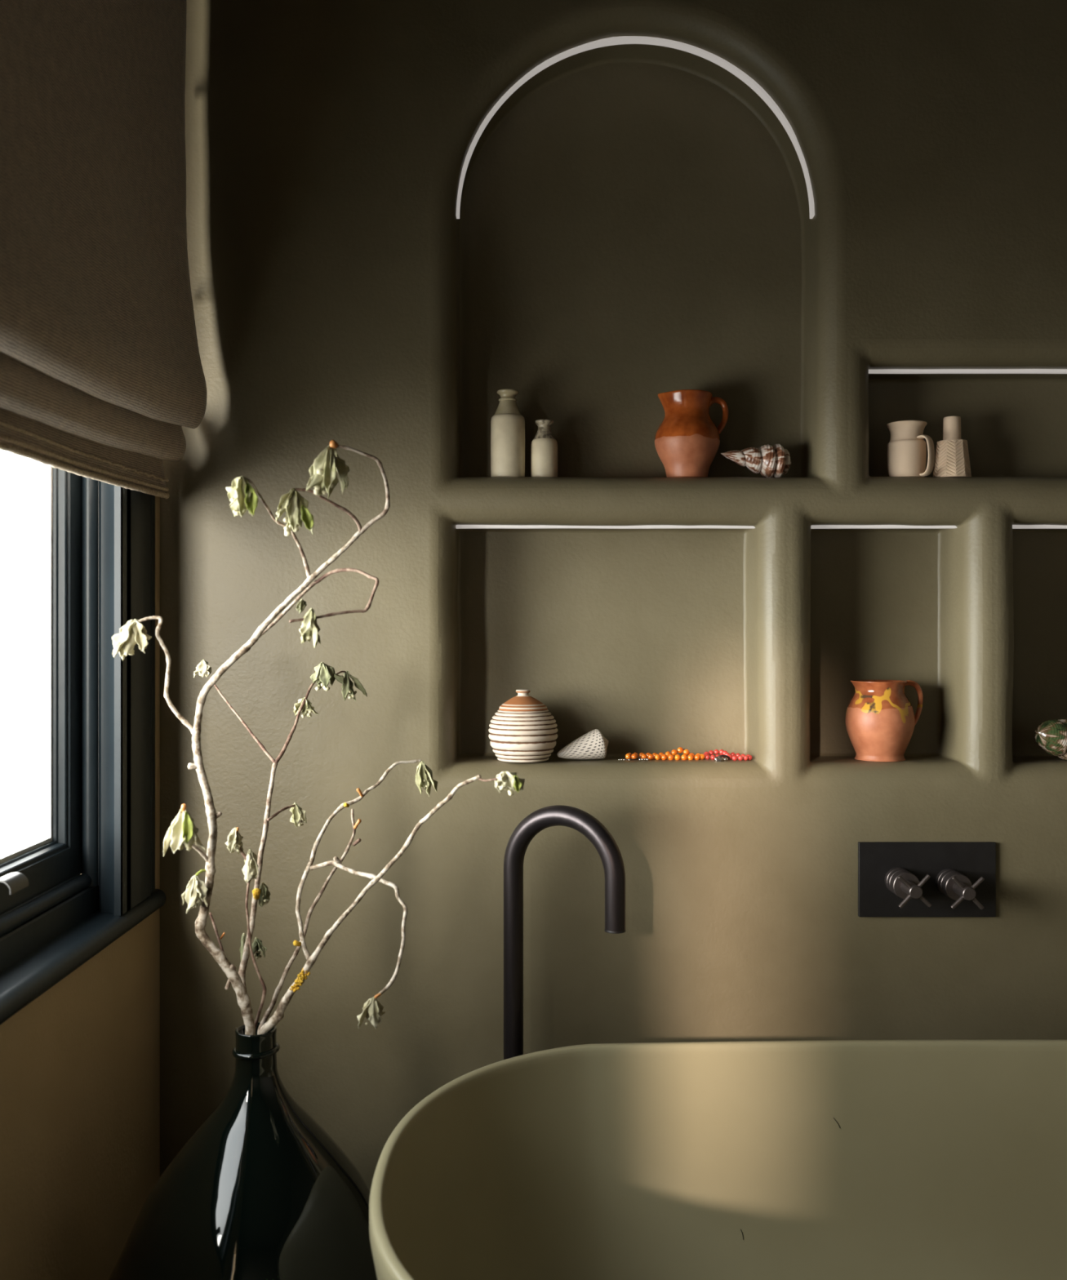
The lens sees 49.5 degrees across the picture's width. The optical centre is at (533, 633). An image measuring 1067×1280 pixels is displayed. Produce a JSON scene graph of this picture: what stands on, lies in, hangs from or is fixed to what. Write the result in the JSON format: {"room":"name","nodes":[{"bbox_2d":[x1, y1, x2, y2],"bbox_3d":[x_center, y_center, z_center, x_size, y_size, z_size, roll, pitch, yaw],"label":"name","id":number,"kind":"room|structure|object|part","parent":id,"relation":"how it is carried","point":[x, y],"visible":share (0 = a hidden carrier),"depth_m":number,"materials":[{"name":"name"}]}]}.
{"room":"bathroom","nodes":[
{"label":"bathroom","id":0,"kind":"room"},
{"bbox_2d":[0,496,159,1279],"bbox_3d":[-0.662,-0.100,0.025,0.099,2.600,4.050,0,0,0],"label":"wall","id":1,"kind":"structure","parent":0,"point":[80,1062],"depth_m":1.59,"materials":[{"name":"beige paint"}]},
{"bbox_2d":[0,464,166,1024],"bbox_3d":[-0.647,-0.428,1.182,0.106,1.743,1.380,0,0,0],"label":"window","id":2,"kind":"structure","parent":1,"relation":"in","point":[68,894],"depth_m":1.69,"materials":[{"name":"blue paint"}]},
{"bbox_3d":[-0.684,-0.402,1.175,0.032,1.513,1.086,0,0,0],"label":"sash","id":3,"kind":"part","parent":2,"relation":"part of","materials":[{"name":"blue paint"}]},
{"bbox_3d":[-0.647,0.427,1.186,0.106,0.031,1.372,0,0,0],"label":"sill","id":4,"kind":"part","parent":2,"relation":"part of","materials":[{"name":"blue paint"}]},
{"bbox_3d":[-0.608,-0.444,1.775,0.010,1.712,0.166,0,0,0],"label":"architrave","id":5,"kind":"part","parent":2,"relation":"part of","materials":[{"name":"blue paint"}]},
{"bbox_2d":[0,0,207,498],"bbox_3d":[-0.558,-0.765,1.180,0.084,1.130,1.325,0,0,0],"label":"blind","id":6,"kind":"object","parent":1,"relation":"attached to","point":[101,371],"visible":1,"depth_m":1.44,"materials":[{"name":"brown fabric"}]},
{"bbox_3d":[-0.581,-0.221,1.177,0.012,0.021,1.318,0,0,0],"label":"hem cord","id":7,"kind":"part","parent":6,"relation":"part of","materials":[{"name":"brown fabric"}]},
{"bbox_3d":[-0.583,-0.212,1.178,0.015,0.024,1.320,0,0,0],"label":"hem cord","id":8,"kind":"part","parent":6,"relation":"part of","materials":[{"name":"brown fabric"}]},
{"bbox_2d":[160,0,1066,1191],"bbox_3d":[0.594,-0.100,1.966,2.413,2.600,0.132,0,0,0],"label":"wall","id":9,"kind":"structure","parent":0,"point":[634,225],"depth_m":1.90,"materials":[{"name":"green paint"}]},
{"bbox_2d":[490,388,524,477],"bbox_3d":[-0.043,-0.338,1.968,0.059,0.151,0.059,0,0,0],"label":"bottle","id":10,"kind":"object","parent":9,"relation":"in","point":[507,423],"visible":0.98,"depth_m":1.94,"materials":[{"name":"ceramic"}]},
{"bbox_2d":[488,688,557,762],"bbox_3d":[-0.018,0.154,1.962,0.118,0.120,0.118,0,0,-28],"label":"lidded jar","id":11,"kind":"object","parent":9,"relation":"in","point":[522,729],"visible":1,"depth_m":1.92,"materials":[{"name":"beige ceramic"}]},
{"bbox_3d":[-0.018,0.112,1.962,0.082,0.036,0.082,0,0,0],"label":"lid","id":12,"kind":"part","parent":11,"relation":"part of","materials":[{"name":"brown ceramic"}]},
{"bbox_2d":[531,419,557,477],"bbox_3d":[0.019,-0.312,1.968,0.046,0.100,0.046,0,0,0],"label":"bottle","id":13,"kind":"object","parent":9,"relation":"in","point":[544,445],"visible":0.97,"depth_m":1.95,"materials":[{"name":"beige ceramic"}]},
{"bbox_2d":[557,728,608,759],"bbox_3d":[0.084,0.188,1.979,0.088,0.052,0.052,0,0,0],"label":"shell","id":14,"kind":"object","parent":9,"relation":"in","point":[593,744],"visible":1,"depth_m":1.96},
{"bbox_2d":[455,524,755,528],"bbox_3d":[0.122,-0.182,1.958,0.507,0.008,0.013,0,0,0],"label":"led strip","id":15,"kind":"object","parent":9,"relation":"attached to","point":[457,526],"visible":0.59,"depth_m":1.95,"materials":[{"name":"grey plastic"}]},
{"bbox_2d":[456,35,814,218],"bbox_3d":[0.172,-0.859,1.961,0.610,0.305,0.018,0,0,0],"label":"led strip","id":16,"kind":"object","parent":9,"relation":"attached to","point":[611,41],"visible":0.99,"depth_m":1.96,"materials":[{"name":"grey plastic"}]},
{"bbox_2d":[617,746,705,760],"bbox_3d":[0.217,0.204,1.969,0.149,0.020,0.050,0,0,0],"label":"string","id":17,"kind":"object","parent":9,"relation":"on","point":[628,756],"visible":1,"depth_m":1.96,"materials":[{"name":"orange"}]},
{"bbox_2d":[654,389,728,477],"bbox_3d":[0.261,-0.335,1.968,0.110,0.146,0.110,0,0,42],"label":"terracotta jug","id":18,"kind":"object","parent":9,"relation":"in","point":[687,439],"visible":0.95,"depth_m":1.93,"materials":[{"name":"red ceramic"}]},
{"bbox_3d":[0.310,-0.369,1.968,0.042,0.068,0.012,0,0,0],"label":"handle","id":19,"kind":"part","parent":18,"relation":"part of","materials":[{"name":"red ceramic"}]},
{"bbox_2d":[702,749,752,761],"bbox_3d":[0.330,0.206,1.973,0.075,0.016,0.061,0,0,-21],"label":"string","id":20,"kind":"object","parent":9,"relation":"on","point":[733,756],"visible":1,"depth_m":1.96,"materials":[{"name":"red"}]},
{"bbox_2d":[720,444,791,477],"bbox_3d":[0.377,-0.293,1.973,0.122,0.061,0.061,0,0,0],"label":"shell","id":21,"kind":"object","parent":9,"relation":"in","point":[769,460],"visible":0.98,"depth_m":1.95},
{"bbox_2d":[810,524,956,528],"bbox_3d":[0.590,-0.182,1.958,0.253,0.008,0.013,0,0,0],"label":"led strip","id":22,"kind":"object","parent":9,"relation":"attached to","point":[812,526],"visible":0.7,"depth_m":1.95,"materials":[{"name":"grey plastic"}]},
{"bbox_2d":[844,680,923,761],"bbox_3d":[0.590,0.146,1.975,0.113,0.135,0.113,0,0,44],"label":"terracotta jug","id":23,"kind":"object","parent":9,"relation":"in","point":[880,720],"visible":1,"depth_m":1.94,"materials":[{"name":"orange ceramic"}]},
{"bbox_3d":[0.645,0.120,1.975,0.038,0.083,0.010,0,0,0],"label":"handle","id":24,"kind":"part","parent":23,"relation":"part of","materials":[{"name":"red ceramic"}]},
{"bbox_2d":[886,420,934,476],"bbox_3d":[0.631,-0.308,1.949,0.068,0.093,0.077,0,0,0],"label":"jug","id":25,"kind":"object","parent":9,"relation":"on","point":[906,446],"visible":0.89,"depth_m":1.93,"materials":[{"name":"ceramic"}]},
{"bbox_3d":[0.652,-0.297,1.925,0.017,0.069,0.027,0,0,-36],"label":"handle","id":26,"kind":"part","parent":25,"relation":"part of","materials":[{"name":"ceramic"}]},
{"bbox_2d":[857,841,995,916],"bbox_3d":[0.644,0.402,1.853,0.224,0.122,0.101,0,0,0],"label":"bathtub faucet controls","id":27,"kind":"object","parent":9,"relation":"attached to","point":[895,878],"visible":1,"depth_m":1.89,"materials":[{"name":"metal"}]},
{"bbox_3d":[0.596,0.403,1.825,0.053,0.053,0.045,0,0,0],"label":"cross handle","id":28,"kind":"part","parent":27,"relation":"part of","materials":[{"name":"metal"}]},
{"bbox_3d":[0.678,0.405,1.825,0.052,0.052,0.045,0,0,0],"label":"cross handle","id":29,"kind":"part","parent":27,"relation":"part of","materials":[{"name":"metal"}]},
{"bbox_2d":[932,416,971,476],"bbox_3d":[0.706,-0.314,1.955,0.063,0.103,0.063,0,0,0],"label":"vase","id":30,"kind":"object","parent":9,"relation":"on","point":[952,455],"visible":0.98,"depth_m":1.94,"materials":[{"name":"ceramic"}]},
{"bbox_2d":[868,368,1066,373],"bbox_3d":[0.885,-0.445,1.958,0.650,0.008,0.013,0,0,0],"label":"led strip","id":31,"kind":"object","parent":9,"relation":"attached to","point":[876,371],"visible":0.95,"depth_m":1.95,"materials":[{"name":"grey plastic"}]},
{"bbox_2d":[1012,524,1066,528],"bbox_3d":[1.005,-0.182,1.958,0.410,0.008,0.013,0,0,0],"label":"led strip","id":32,"kind":"object","parent":9,"relation":"attached to","point":[1014,526],"visible":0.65,"depth_m":1.95,"materials":[{"name":"grey plastic"}]},
{"bbox_2d":[1034,718,1066,759],"bbox_3d":[0.888,0.179,1.961,0.088,0.070,0.072,0,0,0],"label":"shell","id":33,"kind":"object","parent":9,"relation":"in","point":[1051,735],"visible":1,"depth_m":1.94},
{"bbox_3d":[0.500,1.250,0.075,2.800,0.100,4.150,0,0,0],"label":"floor","id":34,"kind":"structure","parent":0,"visible":0},
{"bbox_2d":[108,1022,377,1279],"bbox_3d":[-0.359,0.854,1.500,0.416,0.686,0.416,0,0,-39],"label":"demijohn","id":35,"kind":"object","parent":34,"relation":"on","point":[260,1190],"visible":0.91,"depth_m":1.42,"materials":[{"name":"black glass"}]},
{"bbox_2d":[225,826,266,1030],"bbox_3d":[-0.377,0.398,1.517,0.058,0.288,0.038,0,0,0],"label":"branch","id":36,"kind":"object","parent":35,"relation":"in","point":[251,870],"visible":0.99,"depth_m":1.52,"materials":[{"name":"beige plant"}]},
{"bbox_3d":[-0.373,0.409,1.516,0.051,0.266,0.017,0,0,33],"label":"stem","id":37,"kind":"part","parent":36,"relation":"part of","materials":[{"name":"beige plant"}]},
{"bbox_2d":[111,440,390,1035],"bbox_3d":[-0.343,0.158,1.442,0.334,0.784,0.132,0,0,9],"label":"branch","id":38,"kind":"object","parent":35,"relation":"in","point":[242,496],"visible":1,"depth_m":1.43,"materials":[{"name":"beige plant"}]},
{"bbox_3d":[-0.321,0.210,1.470,0.223,0.678,0.050,0,0,6],"label":"stem","id":39,"kind":"part","parent":38,"relation":"part of","materials":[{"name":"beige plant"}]},
{"bbox_2d":[193,659,367,1024],"bbox_3d":[-0.386,0.294,1.661,0.182,0.516,0.242,0,0,31],"label":"branch","id":40,"kind":"object","parent":35,"relation":"in","point":[324,674],"visible":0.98,"depth_m":1.61,"materials":[{"name":"brown plant"}]},
{"bbox_3d":[-0.374,0.364,1.559,0.029,0.376,0.093,0,0,9],"label":"stem","id":41,"kind":"part","parent":40,"relation":"part of","materials":[{"name":"brown plant"}]},
{"bbox_2d":[257,808,361,1035],"bbox_3d":[-0.302,0.396,1.557,0.144,0.309,0.022,0,0,-32],"label":"branch","id":42,"kind":"object","parent":35,"relation":"in","point":[277,990],"visible":0.83,"depth_m":1.56,"materials":[{"name":"brown plant"}]},
{"bbox_2d":[258,759,524,1034],"bbox_3d":[-0.181,0.353,1.450,0.245,0.372,0.276,0,0,-34],"label":"branch","id":43,"kind":"object","parent":35,"relation":"in","point":[372,1009],"visible":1,"depth_m":1.47,"materials":[{"name":"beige plant"}]},
{"bbox_2d":[503,804,626,1059],"bbox_3d":[0.025,0.732,1.778,0.237,0.936,0.090,0,0,40],"label":"spout","id":44,"kind":"object","parent":34,"relation":"on","point":[580,820],"visible":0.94,"depth_m":1.81,"materials":[{"name":"black metal"}]},
{"bbox_2d":[368,1039,1066,1279],"bbox_3d":[0.720,0.910,1.352,1.813,0.579,0.856,0,0,0],"label":"bathtub","id":45,"kind":"object","parent":34,"relation":"on","point":[946,1159],"visible":1,"depth_m":1.72,"materials":[{"name":"ceramic"}]}
]}

